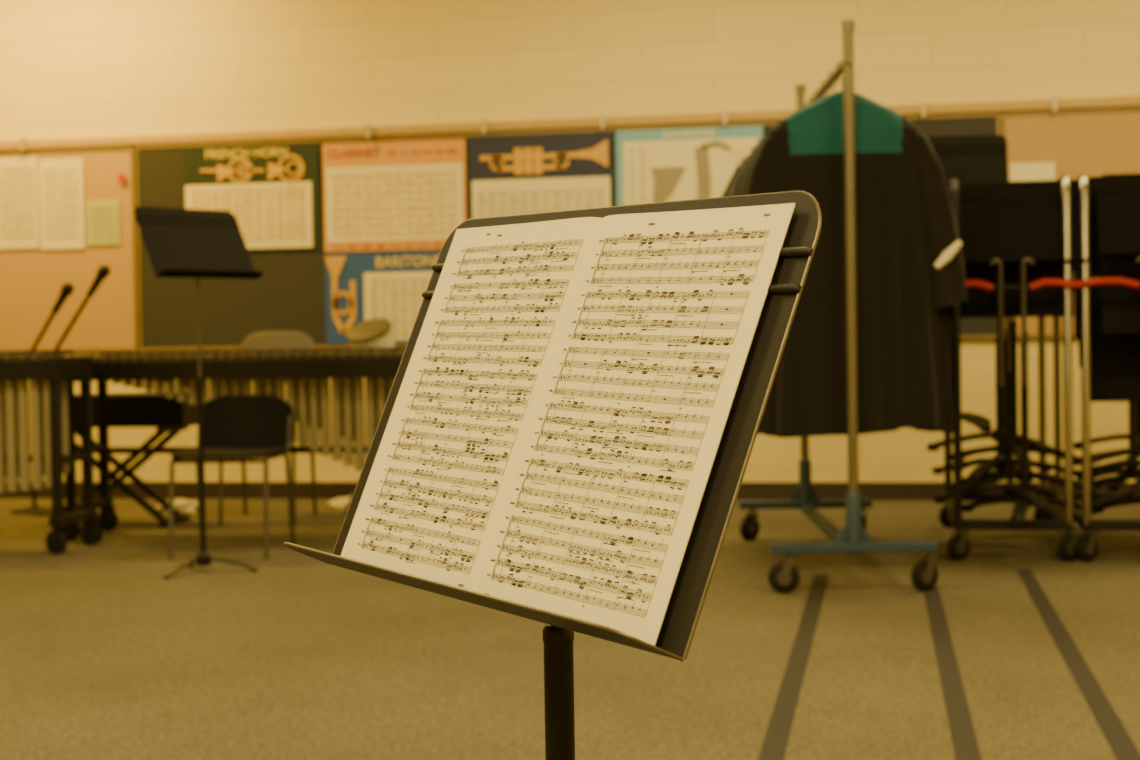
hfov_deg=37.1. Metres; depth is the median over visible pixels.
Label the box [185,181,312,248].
print
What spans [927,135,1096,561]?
cart
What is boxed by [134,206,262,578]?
music stand
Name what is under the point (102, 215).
notice sheet
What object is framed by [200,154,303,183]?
print
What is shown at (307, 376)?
marimba
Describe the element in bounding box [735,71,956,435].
robe
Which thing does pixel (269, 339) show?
chair
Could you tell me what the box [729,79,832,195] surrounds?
robe
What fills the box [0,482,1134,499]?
baseboard
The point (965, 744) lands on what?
tape
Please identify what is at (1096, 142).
cork board
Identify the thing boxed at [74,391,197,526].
bench
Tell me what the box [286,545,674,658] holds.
shelf
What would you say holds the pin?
attached to the cork board at (32, 280)
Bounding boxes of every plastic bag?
[155,498,205,511]
[327,495,351,507]
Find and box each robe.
[723,96,812,196]
[727,88,825,195]
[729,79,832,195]
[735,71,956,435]
[739,61,967,437]
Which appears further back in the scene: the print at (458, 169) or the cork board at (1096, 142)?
the print at (458, 169)
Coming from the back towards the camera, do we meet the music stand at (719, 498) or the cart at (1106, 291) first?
the cart at (1106, 291)
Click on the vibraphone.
(48, 374)
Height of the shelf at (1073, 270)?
0.010 m
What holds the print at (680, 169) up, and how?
attached to the poster at (661, 165)
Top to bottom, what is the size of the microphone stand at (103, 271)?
1.385 m
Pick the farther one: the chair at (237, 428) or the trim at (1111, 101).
the trim at (1111, 101)
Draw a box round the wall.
[0,0,1139,481]
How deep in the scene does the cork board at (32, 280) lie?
10.39 m
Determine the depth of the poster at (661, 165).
9.68 m
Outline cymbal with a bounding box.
[343,318,396,514]
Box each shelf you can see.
[157,270,262,278]
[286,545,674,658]
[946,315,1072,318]
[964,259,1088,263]
[1073,270,1100,271]
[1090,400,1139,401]
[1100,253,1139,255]
[1105,333,1139,334]
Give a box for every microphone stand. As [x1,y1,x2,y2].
[10,282,73,513]
[31,264,110,515]
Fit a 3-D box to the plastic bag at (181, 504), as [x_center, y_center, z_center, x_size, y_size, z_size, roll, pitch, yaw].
[-2.207,0.702,9.594,0.314,0.070,0.213,-1,2,11]
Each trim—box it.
[0,96,1139,149]
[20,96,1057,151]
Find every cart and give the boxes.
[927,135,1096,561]
[1048,173,1139,561]
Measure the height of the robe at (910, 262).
1.389 m
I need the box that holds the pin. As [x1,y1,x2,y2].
[118,174,125,181]
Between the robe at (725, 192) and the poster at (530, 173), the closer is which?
the robe at (725, 192)
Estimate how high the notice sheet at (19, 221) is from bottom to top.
0.560 m
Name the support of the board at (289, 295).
attached to the wall
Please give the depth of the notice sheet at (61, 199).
10.39 m
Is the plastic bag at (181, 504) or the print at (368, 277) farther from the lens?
the print at (368, 277)
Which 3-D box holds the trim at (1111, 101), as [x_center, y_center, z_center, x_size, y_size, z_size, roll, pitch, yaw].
[0.342,-1.483,9.746,9.700,0.050,0.040,-1,2,11]
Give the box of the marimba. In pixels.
[64,347,405,540]
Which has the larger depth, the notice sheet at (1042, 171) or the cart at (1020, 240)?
the notice sheet at (1042, 171)
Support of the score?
on the music stand at (719, 498)
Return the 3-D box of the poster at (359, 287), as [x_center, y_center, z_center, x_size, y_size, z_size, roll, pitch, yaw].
[-1.031,-0.486,10.015,0.860,0.535,0.009,-1,2,11]
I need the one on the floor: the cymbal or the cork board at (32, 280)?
the cymbal
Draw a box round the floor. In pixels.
[0,498,1139,759]
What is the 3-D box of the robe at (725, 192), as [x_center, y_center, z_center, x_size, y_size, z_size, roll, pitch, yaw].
[1.045,-0.522,7.227,0.947,1.367,0.307,-1,2,11]
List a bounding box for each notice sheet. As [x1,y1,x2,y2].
[0,157,38,248]
[38,158,84,249]
[87,200,119,244]
[1010,162,1054,180]
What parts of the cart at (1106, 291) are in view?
desk plate, desk plate, desk plate, desk plate, desk plate, frame, desk plate, desk plate, desk plate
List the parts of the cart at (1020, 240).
desk plate, frame, desk plate, desk plate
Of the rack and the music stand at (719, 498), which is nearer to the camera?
the music stand at (719, 498)
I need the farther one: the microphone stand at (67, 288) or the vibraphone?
the microphone stand at (67, 288)
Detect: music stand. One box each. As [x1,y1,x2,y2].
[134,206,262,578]
[283,191,821,759]
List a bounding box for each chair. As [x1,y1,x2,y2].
[168,395,294,559]
[219,331,316,524]
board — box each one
[0,147,138,351]
[135,113,999,350]
[1002,108,1139,337]
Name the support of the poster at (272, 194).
attached to the board at (289, 295)
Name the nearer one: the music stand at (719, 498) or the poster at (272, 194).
the music stand at (719, 498)
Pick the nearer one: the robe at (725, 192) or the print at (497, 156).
the robe at (725, 192)
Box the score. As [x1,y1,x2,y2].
[341,203,794,645]
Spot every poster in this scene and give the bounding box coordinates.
[184,146,319,250]
[322,139,465,251]
[325,251,439,343]
[468,131,612,218]
[616,126,762,205]
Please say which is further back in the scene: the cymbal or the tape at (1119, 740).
the cymbal
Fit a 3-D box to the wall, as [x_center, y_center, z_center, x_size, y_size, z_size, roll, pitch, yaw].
[0.366,-1.111,9.849,10.000,3.600,0.150,-1,2,11]
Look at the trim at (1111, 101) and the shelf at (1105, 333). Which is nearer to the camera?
the shelf at (1105, 333)
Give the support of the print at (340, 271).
attached to the poster at (359, 287)
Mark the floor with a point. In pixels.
(103, 656)
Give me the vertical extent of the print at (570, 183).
0.371 m
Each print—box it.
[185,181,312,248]
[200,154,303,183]
[325,256,355,333]
[326,163,462,241]
[364,271,432,339]
[472,176,609,217]
[480,139,607,174]
[651,140,730,202]
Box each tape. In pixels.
[758,574,828,759]
[924,587,981,759]
[1016,569,1139,759]
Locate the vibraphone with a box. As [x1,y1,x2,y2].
[0,350,102,553]
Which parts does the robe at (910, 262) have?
white trim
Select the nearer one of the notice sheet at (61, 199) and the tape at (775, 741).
the tape at (775, 741)
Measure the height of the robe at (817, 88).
1.407 m
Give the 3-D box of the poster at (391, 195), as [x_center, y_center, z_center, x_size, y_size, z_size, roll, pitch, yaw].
[-1.035,-1.083,10.000,0.870,0.640,0.007,-1,2,11]
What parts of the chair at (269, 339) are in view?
backrest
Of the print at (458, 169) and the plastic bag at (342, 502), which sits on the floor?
the plastic bag at (342, 502)
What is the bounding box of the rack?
[739,19,937,593]

